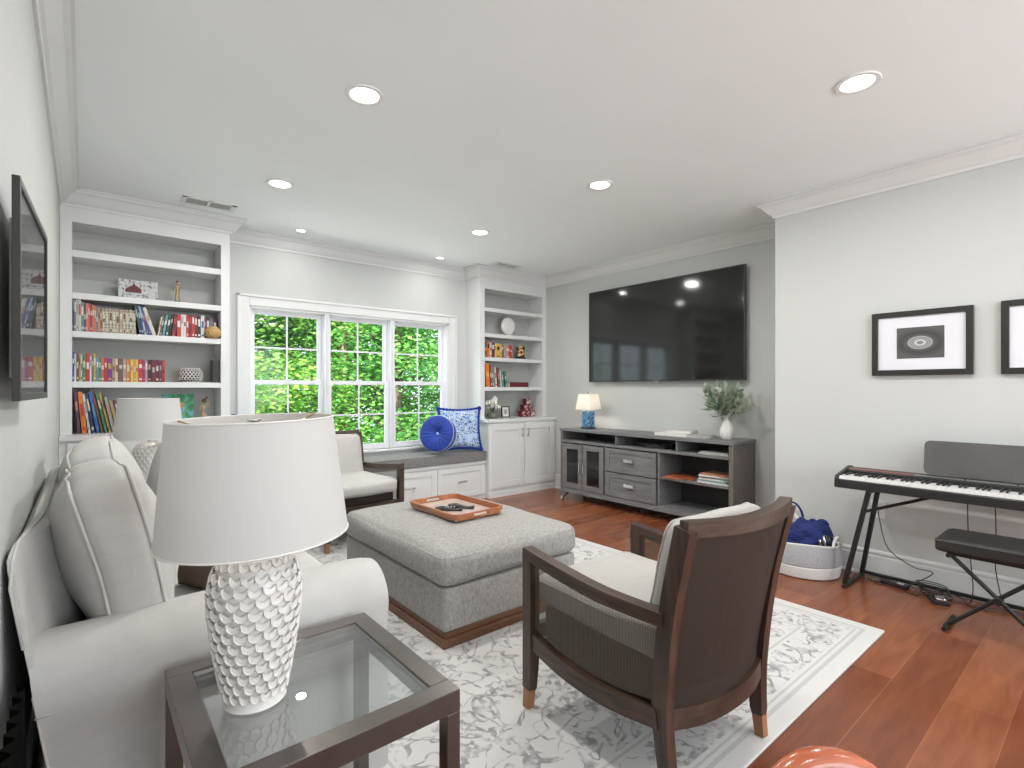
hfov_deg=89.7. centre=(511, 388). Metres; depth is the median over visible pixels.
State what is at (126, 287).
sign
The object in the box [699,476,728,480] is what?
magazine
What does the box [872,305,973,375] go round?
framed picture
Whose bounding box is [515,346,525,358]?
jar
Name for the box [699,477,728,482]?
magazine
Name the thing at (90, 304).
book
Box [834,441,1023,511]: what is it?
digital piano
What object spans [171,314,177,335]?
book
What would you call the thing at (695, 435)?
book
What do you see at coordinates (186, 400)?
canvas
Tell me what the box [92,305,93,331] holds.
book
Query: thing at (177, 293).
figurine
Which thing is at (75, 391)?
book
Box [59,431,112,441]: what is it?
countertop
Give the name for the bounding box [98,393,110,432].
book
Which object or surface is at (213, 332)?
woven ball
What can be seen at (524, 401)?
cube
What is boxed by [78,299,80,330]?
book
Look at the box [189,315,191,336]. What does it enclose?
book
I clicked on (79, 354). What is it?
book
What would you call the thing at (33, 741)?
baseboard
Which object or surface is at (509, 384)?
book
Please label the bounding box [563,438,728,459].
shelf
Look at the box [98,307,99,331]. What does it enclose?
book
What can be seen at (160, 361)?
book
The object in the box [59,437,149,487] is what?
cushion
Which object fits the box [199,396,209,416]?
figurine
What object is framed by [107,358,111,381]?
book
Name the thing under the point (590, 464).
shelf
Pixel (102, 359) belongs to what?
book
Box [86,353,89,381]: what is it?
book
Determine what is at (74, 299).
book
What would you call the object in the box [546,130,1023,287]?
trim
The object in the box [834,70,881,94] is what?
recessed light
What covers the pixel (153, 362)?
book
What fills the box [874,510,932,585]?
power cable
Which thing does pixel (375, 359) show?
tree
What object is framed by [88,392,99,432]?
book
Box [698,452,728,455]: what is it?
notebook
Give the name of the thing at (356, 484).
seat cushion
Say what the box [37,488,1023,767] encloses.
floor
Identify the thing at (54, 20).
trim
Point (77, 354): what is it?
book
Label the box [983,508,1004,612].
power cable
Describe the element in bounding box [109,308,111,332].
book
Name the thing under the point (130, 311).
book
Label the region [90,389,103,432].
book
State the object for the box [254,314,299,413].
tree
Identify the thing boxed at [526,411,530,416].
cube
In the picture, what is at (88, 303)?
book
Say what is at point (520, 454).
bookcase
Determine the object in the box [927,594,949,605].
sustain pedal
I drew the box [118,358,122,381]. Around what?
book
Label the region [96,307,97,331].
book
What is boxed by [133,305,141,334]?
book
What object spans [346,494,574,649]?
ottoman
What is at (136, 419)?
table lamp
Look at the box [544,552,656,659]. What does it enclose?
seat cushion
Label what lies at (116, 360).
book
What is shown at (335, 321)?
tree
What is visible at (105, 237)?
bookcase
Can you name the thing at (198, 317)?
book
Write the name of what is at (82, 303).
book
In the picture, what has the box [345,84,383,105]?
recessed light
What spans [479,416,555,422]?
countertop
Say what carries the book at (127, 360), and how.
on the bookcase at (105, 237)
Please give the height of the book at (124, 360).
0.176 m
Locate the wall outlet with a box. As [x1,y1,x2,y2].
[871,500,884,518]
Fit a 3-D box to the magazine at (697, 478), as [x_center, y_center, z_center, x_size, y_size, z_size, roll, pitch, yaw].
[1.864,0.826,4.676,0.210,0.014,0.280,0,0,-35]
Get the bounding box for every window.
[251,308,326,413]
[327,315,392,449]
[392,321,446,447]
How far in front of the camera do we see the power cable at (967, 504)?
3.04 m
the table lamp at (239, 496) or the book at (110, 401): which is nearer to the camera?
the table lamp at (239, 496)
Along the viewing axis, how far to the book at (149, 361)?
4.10 m
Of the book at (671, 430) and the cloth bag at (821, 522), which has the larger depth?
the book at (671, 430)
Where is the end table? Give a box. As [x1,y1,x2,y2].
[164,612,459,767]
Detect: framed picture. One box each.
[9,174,47,400]
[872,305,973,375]
[1001,299,1023,373]
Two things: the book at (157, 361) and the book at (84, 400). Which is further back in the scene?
the book at (157, 361)
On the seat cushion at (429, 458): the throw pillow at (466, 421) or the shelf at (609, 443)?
the throw pillow at (466, 421)
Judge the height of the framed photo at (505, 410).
0.146 m
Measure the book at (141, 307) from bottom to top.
0.217 m
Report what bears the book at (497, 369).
on the bookcase at (520, 454)
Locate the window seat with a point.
(467, 478)
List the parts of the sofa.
arm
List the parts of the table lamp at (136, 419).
lamp shade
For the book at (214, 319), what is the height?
0.188 m
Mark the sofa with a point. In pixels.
(100, 621)
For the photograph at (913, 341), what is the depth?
3.33 m
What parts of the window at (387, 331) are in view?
sash, sash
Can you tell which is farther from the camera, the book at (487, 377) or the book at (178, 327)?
the book at (487, 377)
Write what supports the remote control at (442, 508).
on the serving tray at (482, 508)
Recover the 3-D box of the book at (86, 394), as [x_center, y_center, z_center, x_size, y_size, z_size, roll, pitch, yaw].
[-3.220,0.180,3.929,0.058,0.309,0.152,0,0,-40]
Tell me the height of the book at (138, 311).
0.229 m
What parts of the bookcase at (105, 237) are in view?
door, panel, shelf, shelf, shelf, shelf, crown moulding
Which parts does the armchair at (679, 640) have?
leg, arm rail, rail, seat frame, leg, arm rail, leg, rail, rail, leg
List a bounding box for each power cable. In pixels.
[867,578,1023,615]
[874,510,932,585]
[915,580,952,599]
[949,504,973,603]
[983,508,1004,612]
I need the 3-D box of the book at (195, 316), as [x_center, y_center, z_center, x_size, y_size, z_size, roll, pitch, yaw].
[-2.701,-0.519,4.378,0.021,0.182,0.176,0,0,-40]
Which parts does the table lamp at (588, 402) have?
lamp shade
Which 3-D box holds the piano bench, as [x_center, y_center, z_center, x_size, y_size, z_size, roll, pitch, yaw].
[2.539,1.032,2.667,0.353,0.495,0.496,0,0,-40]
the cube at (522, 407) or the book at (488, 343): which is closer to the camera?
the book at (488, 343)
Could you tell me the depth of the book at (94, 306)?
3.89 m
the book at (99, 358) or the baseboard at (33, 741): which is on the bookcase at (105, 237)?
the book at (99, 358)
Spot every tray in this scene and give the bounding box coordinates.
[410,493,502,521]
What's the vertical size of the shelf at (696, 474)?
0.025 m
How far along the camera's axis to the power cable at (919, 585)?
3.17 m
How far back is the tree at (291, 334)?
13.05 m
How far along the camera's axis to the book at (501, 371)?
6.41 m
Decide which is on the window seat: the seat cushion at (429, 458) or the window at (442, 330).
the seat cushion at (429, 458)
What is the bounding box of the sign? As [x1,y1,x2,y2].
[118,278,157,299]
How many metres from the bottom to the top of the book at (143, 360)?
0.174 m
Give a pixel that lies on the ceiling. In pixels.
(498, 117)
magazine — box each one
[663,476,695,480]
[665,473,698,479]
[697,478,728,483]
[697,480,728,486]
[698,474,728,479]
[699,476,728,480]
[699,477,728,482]
[700,471,728,477]
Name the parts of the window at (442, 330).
sash, sash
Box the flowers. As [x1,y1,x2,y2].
[485,396,500,411]
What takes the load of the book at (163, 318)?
on the bookcase at (105, 237)
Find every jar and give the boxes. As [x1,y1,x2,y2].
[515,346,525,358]
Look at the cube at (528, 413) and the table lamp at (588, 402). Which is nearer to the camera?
the table lamp at (588, 402)
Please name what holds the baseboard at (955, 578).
attached to the wall at (957, 239)
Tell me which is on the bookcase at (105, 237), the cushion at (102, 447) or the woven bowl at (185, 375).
the woven bowl at (185, 375)
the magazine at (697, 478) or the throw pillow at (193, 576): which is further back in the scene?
the magazine at (697, 478)
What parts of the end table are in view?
leg, leg, leg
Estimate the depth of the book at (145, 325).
4.08 m
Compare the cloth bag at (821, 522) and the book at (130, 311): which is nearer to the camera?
the cloth bag at (821, 522)
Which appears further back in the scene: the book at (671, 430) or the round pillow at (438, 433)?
the round pillow at (438, 433)
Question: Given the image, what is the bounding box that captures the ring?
[792,502,803,518]
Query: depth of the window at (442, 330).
6.04 m
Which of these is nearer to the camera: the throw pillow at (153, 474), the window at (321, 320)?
the throw pillow at (153, 474)
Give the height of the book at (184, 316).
0.184 m
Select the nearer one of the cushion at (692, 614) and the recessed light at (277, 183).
the cushion at (692, 614)
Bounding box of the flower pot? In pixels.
[487,412,498,418]
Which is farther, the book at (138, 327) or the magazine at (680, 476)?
the magazine at (680, 476)
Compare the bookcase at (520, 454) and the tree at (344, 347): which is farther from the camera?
the tree at (344, 347)
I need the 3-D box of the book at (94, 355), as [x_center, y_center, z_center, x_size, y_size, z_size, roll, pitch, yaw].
[-3.197,-0.162,3.945,0.016,0.212,0.153,0,0,-40]
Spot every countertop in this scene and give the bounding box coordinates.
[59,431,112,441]
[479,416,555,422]
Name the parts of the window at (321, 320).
sash, sash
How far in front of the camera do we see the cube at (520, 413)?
6.67 m
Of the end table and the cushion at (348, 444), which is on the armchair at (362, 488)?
the cushion at (348, 444)
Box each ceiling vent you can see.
[180,195,236,211]
[490,262,521,268]
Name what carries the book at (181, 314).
on the bookcase at (105, 237)
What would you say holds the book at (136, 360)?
on the bookcase at (105, 237)
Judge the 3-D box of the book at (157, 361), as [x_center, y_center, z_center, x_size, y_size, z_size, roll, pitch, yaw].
[-2.906,-0.144,4.206,0.022,0.178,0.172,0,0,-40]
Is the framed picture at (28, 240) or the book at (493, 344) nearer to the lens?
the framed picture at (28, 240)
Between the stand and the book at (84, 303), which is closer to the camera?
the stand
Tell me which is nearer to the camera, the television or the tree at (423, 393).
the television
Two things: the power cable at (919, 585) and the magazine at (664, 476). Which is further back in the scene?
the magazine at (664, 476)
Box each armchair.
[324,429,403,553]
[522,496,795,767]
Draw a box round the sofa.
[7,436,388,767]
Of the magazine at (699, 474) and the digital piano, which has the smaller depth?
the digital piano
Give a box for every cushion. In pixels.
[50,458,178,619]
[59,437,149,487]
[179,553,322,595]
[336,433,362,472]
[341,471,396,498]
[346,494,574,585]
[364,449,486,472]
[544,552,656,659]
[649,504,759,626]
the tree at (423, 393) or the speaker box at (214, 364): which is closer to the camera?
the speaker box at (214, 364)
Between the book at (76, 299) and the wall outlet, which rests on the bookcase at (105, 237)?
the book at (76, 299)
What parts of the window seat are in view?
drawer, drawer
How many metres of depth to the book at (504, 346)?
6.42 m
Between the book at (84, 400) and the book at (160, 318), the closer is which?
the book at (84, 400)
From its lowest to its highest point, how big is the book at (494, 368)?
0.241 m
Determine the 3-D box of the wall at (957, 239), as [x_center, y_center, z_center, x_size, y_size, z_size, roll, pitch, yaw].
[3.913,-0.090,2.367,0.689,2.740,4.943,0,0,-40]
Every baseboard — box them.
[26,706,39,767]
[555,474,1023,606]
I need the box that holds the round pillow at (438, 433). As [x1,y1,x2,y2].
[420,415,456,452]
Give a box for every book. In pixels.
[72,299,73,330]
[72,352,74,381]
[73,390,80,433]
[74,299,75,330]
[74,354,75,381]
[76,299,77,330]
[76,353,78,381]
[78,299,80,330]
[78,392,86,433]
[79,354,80,381]
[81,302,83,330]
[83,355,85,381]
[83,394,90,432]
[84,303,85,330]
[85,393,94,432]
[86,303,87,331]
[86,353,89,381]
[88,303,89,331]
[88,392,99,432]
[90,304,91,331]
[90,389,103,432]
[91,355,92,381]
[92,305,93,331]
[93,354,95,381]
[94,306,95,331]
[95,393,106,432]
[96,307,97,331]
[96,358,98,381]
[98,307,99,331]
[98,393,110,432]
[99,358,100,381]
[100,308,101,331]
[101,358,103,381]
[102,308,104,332]
[103,397,113,432]
[104,358,106,381]
[105,308,108,332]
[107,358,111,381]
[108,400,114,420]
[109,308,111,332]
[112,309,115,332]
[112,358,114,381]
[115,359,117,381]
[116,309,118,332]
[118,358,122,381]
[119,309,122,333]
[123,310,125,333]
[123,359,125,381]
[126,310,128,333]
[126,359,129,381]
[129,310,132,333]
[130,359,132,381]
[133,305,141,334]
[133,311,135,333]
[133,359,135,381]
[136,306,144,334]
[136,360,137,381]
[138,306,146,334]
[138,359,142,381]
[140,307,148,334]
[141,307,150,334]
[143,307,155,334]
[143,360,144,381]
[145,360,147,381]
[148,360,150,381]
[151,360,155,381]
[156,317,162,334]
[156,360,158,381]
[159,317,164,335]
[159,360,161,381]
[161,315,168,335]
[162,360,164,381]
[165,314,171,335]
[168,314,173,335]
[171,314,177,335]
[175,314,180,336]
[181,314,182,336]
[183,315,185,336]
[186,315,188,336]
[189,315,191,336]
[192,315,194,336]
[195,316,196,337]
[197,316,200,337]
[201,316,203,337]
[204,317,205,337]
[206,317,209,337]
[213,318,216,326]
[485,342,486,356]
[485,363,489,386]
[487,342,489,356]
[489,365,494,386]
[489,366,491,386]
[492,343,494,357]
[493,367,496,386]
[496,344,499,357]
[496,367,499,386]
[501,371,503,386]
[503,345,506,357]
[503,371,506,386]
[507,382,527,386]
[654,431,693,436]
[666,429,697,433]
[686,433,716,438]
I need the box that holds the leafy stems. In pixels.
[697,380,754,421]
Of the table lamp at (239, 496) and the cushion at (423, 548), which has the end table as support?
the table lamp at (239, 496)
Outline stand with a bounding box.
[841,491,1023,610]
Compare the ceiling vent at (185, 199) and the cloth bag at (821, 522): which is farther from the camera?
the ceiling vent at (185, 199)
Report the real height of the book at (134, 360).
0.176 m
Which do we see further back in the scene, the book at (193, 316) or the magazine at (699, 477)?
the magazine at (699, 477)
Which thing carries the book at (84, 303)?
on the bookcase at (105, 237)
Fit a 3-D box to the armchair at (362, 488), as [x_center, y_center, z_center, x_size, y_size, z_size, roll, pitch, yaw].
[-1.436,0.829,4.456,0.695,0.884,0.832,0,0,-44]
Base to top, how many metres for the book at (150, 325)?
0.223 m
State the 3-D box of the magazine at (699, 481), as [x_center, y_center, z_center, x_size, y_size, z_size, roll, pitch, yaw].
[1.866,0.842,4.661,0.220,0.016,0.290,0,0,-43]
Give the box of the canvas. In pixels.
[161,394,193,418]
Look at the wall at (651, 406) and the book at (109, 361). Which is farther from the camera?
the wall at (651, 406)
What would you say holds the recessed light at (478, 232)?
in the ceiling
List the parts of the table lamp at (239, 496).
lamp shade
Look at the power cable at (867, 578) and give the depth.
3.13 m
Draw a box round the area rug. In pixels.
[306,531,884,767]
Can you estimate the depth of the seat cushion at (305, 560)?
2.14 m
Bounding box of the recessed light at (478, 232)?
[470,229,489,235]
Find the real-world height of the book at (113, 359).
0.180 m
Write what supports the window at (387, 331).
attached to the wall at (253, 270)
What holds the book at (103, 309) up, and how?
on the bookcase at (105, 237)
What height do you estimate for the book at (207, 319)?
0.186 m
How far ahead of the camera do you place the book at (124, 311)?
4.00 m
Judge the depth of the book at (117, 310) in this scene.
3.98 m
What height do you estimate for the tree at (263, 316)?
11.540 m
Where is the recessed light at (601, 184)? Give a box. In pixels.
[587,179,612,190]
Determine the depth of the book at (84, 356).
3.84 m
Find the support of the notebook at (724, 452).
on the notebook at (698, 452)
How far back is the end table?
1.16 m
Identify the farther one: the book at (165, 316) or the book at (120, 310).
the book at (165, 316)
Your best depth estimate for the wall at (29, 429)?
1.49 m
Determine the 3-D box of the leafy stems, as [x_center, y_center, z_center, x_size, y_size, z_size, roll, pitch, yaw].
[1.913,0.129,4.651,0.460,0.430,0.433,0,0,0]
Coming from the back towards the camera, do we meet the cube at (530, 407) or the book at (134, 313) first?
the cube at (530, 407)
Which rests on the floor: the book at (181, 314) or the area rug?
the area rug
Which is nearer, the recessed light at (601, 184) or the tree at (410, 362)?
the recessed light at (601, 184)
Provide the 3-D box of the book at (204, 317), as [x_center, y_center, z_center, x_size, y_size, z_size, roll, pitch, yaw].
[-2.692,-0.522,4.483,0.025,0.188,0.173,0,0,-40]
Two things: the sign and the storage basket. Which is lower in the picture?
the storage basket
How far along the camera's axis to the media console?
5.17 m
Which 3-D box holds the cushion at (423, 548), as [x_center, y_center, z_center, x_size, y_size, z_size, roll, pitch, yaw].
[-0.366,0.892,3.265,0.980,0.236,1.281,0,0,-40]
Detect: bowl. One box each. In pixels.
[177,368,202,381]
[769,746,877,767]
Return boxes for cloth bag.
[787,517,825,545]
[809,519,832,546]
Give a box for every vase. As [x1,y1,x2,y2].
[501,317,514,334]
[720,415,732,439]
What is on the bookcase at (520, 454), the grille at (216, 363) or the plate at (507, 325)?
the plate at (507, 325)
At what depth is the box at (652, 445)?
5.08 m
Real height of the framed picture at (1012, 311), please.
0.430 m
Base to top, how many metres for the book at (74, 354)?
0.205 m
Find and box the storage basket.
[779,536,841,580]
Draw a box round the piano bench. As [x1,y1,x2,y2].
[934,528,1023,630]
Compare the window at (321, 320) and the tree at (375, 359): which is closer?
the window at (321, 320)
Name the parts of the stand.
leg, leg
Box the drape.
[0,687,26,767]
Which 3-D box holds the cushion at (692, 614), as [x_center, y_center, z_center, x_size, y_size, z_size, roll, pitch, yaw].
[0.673,0.617,1.778,0.516,0.423,0.181,0,0,-36]
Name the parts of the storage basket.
rope handle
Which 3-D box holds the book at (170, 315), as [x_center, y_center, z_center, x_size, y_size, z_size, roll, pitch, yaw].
[-2.842,-0.519,4.247,0.044,0.181,0.172,0,0,-40]
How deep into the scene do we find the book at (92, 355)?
3.88 m
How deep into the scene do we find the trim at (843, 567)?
3.50 m
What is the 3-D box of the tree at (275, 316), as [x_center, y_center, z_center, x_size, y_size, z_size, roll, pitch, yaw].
[-6.810,-1.702,17.044,6.775,12.474,7.035,0,0,-26]
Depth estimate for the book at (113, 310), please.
3.96 m
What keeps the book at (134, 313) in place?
on the bookcase at (105, 237)
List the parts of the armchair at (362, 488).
rail, leg, seat frame, rail, arm rail, leg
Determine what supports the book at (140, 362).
on the bookcase at (105, 237)
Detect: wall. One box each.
[0,0,59,748]
[230,228,465,456]
[546,238,774,508]
[775,158,1023,579]
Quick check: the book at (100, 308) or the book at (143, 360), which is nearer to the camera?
the book at (100, 308)
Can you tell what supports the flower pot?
on the bookcase at (520, 454)
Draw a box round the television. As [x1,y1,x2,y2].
[589,264,746,381]
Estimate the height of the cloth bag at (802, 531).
0.288 m
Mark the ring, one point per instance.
(798, 507)
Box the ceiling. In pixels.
[75,0,1023,276]
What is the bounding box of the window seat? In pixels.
[375,460,485,501]
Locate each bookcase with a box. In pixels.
[59,187,246,463]
[463,264,555,498]
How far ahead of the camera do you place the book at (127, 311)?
4.01 m
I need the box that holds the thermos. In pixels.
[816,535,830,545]
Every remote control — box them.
[435,506,461,510]
[448,503,474,508]
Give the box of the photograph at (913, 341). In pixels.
[897,325,943,358]
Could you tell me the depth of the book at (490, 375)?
6.29 m
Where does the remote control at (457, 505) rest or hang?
on the serving tray at (482, 508)
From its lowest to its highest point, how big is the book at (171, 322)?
0.180 m
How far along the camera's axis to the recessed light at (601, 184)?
3.67 m
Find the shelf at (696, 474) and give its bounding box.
[660,472,728,489]
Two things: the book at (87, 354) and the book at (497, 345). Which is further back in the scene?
the book at (497, 345)
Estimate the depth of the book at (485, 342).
6.23 m
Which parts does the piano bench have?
seat, leg, leg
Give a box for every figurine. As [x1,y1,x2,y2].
[173,281,182,301]
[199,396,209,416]
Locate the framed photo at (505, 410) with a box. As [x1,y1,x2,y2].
[501,406,509,417]
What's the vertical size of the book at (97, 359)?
0.180 m
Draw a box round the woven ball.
[204,326,220,338]
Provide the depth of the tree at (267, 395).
8.50 m
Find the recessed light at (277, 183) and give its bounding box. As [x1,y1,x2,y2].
[265,178,293,189]
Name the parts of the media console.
door, panel, door, plinth rail, drawer handle, drawer handle, drawer, drawer, leg, panel, panel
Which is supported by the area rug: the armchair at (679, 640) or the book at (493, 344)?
the armchair at (679, 640)
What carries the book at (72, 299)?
on the bookcase at (105, 237)
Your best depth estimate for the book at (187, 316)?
4.27 m
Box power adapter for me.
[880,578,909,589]
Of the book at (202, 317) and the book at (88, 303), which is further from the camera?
the book at (202, 317)
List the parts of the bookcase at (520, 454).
crown moulding, panel, door, shelf, shelf, shelf, shelf, door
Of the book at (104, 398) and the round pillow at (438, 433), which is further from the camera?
the round pillow at (438, 433)
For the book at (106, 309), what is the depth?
3.94 m
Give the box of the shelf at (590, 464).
[567,461,604,469]
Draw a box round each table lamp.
[113,398,181,477]
[150,413,348,715]
[576,391,600,428]
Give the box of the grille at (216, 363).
[214,361,218,380]
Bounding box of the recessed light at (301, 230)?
[294,228,307,232]
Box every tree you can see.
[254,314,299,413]
[254,314,354,413]
[254,315,350,429]
[254,315,374,413]
[254,316,373,427]
[254,316,439,443]
[255,314,439,443]
[262,318,438,443]
[272,321,439,438]
[362,328,439,438]
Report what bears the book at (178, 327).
on the bookcase at (105, 237)
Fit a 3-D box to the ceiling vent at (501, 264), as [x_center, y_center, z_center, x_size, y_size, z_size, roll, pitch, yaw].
[-0.068,-1.458,6.078,0.370,0.004,0.150,0,0,-40]
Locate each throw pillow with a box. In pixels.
[147,443,160,497]
[178,565,213,589]
[436,406,482,450]
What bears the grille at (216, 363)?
attached to the speaker box at (214, 364)
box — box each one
[210,360,219,382]
[636,442,674,449]
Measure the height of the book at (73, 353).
0.220 m
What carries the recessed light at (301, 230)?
in the ceiling
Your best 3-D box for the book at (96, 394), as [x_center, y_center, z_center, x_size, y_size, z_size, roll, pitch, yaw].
[-3.174,0.181,3.979,0.074,0.307,0.178,0,0,-40]
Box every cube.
[518,411,525,416]
[520,405,527,410]
[522,399,530,404]
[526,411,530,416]
[528,405,532,410]
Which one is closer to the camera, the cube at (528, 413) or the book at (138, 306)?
the book at (138, 306)
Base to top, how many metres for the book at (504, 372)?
0.197 m
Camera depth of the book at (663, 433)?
5.01 m
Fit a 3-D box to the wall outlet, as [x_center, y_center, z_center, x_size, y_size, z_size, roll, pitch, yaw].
[2.502,0.821,3.520,0.009,0.118,0.080,0,0,-40]
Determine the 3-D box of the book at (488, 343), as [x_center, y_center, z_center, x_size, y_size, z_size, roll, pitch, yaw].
[-0.337,-0.476,6.321,0.037,0.183,0.164,0,0,-40]
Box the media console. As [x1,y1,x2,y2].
[560,427,755,515]
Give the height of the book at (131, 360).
0.178 m
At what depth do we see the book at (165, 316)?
4.17 m
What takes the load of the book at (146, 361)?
on the bookcase at (105, 237)
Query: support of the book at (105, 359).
on the bookcase at (105, 237)
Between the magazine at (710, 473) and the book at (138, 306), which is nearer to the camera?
the book at (138, 306)
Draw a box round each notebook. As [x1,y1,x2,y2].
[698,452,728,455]
[700,449,728,454]
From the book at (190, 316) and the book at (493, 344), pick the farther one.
the book at (493, 344)
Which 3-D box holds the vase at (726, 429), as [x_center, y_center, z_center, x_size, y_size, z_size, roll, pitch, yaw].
[1.941,0.349,4.660,0.118,0.218,0.116,0,0,-40]
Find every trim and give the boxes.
[32,0,78,204]
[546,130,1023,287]
[555,486,1023,611]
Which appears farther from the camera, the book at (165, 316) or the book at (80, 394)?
the book at (165, 316)
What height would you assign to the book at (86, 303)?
0.216 m
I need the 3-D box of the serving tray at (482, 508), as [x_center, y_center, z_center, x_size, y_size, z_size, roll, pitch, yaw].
[-0.362,0.751,3.293,0.386,0.042,0.540,0,0,-42]
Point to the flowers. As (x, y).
(491, 403)
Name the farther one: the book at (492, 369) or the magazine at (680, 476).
the book at (492, 369)
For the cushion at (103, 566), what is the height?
0.529 m
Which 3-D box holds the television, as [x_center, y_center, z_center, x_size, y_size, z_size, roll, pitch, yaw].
[1.550,-0.611,5.448,0.086,1.069,1.887,0,0,-40]
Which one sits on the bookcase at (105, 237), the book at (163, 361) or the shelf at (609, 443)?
the book at (163, 361)

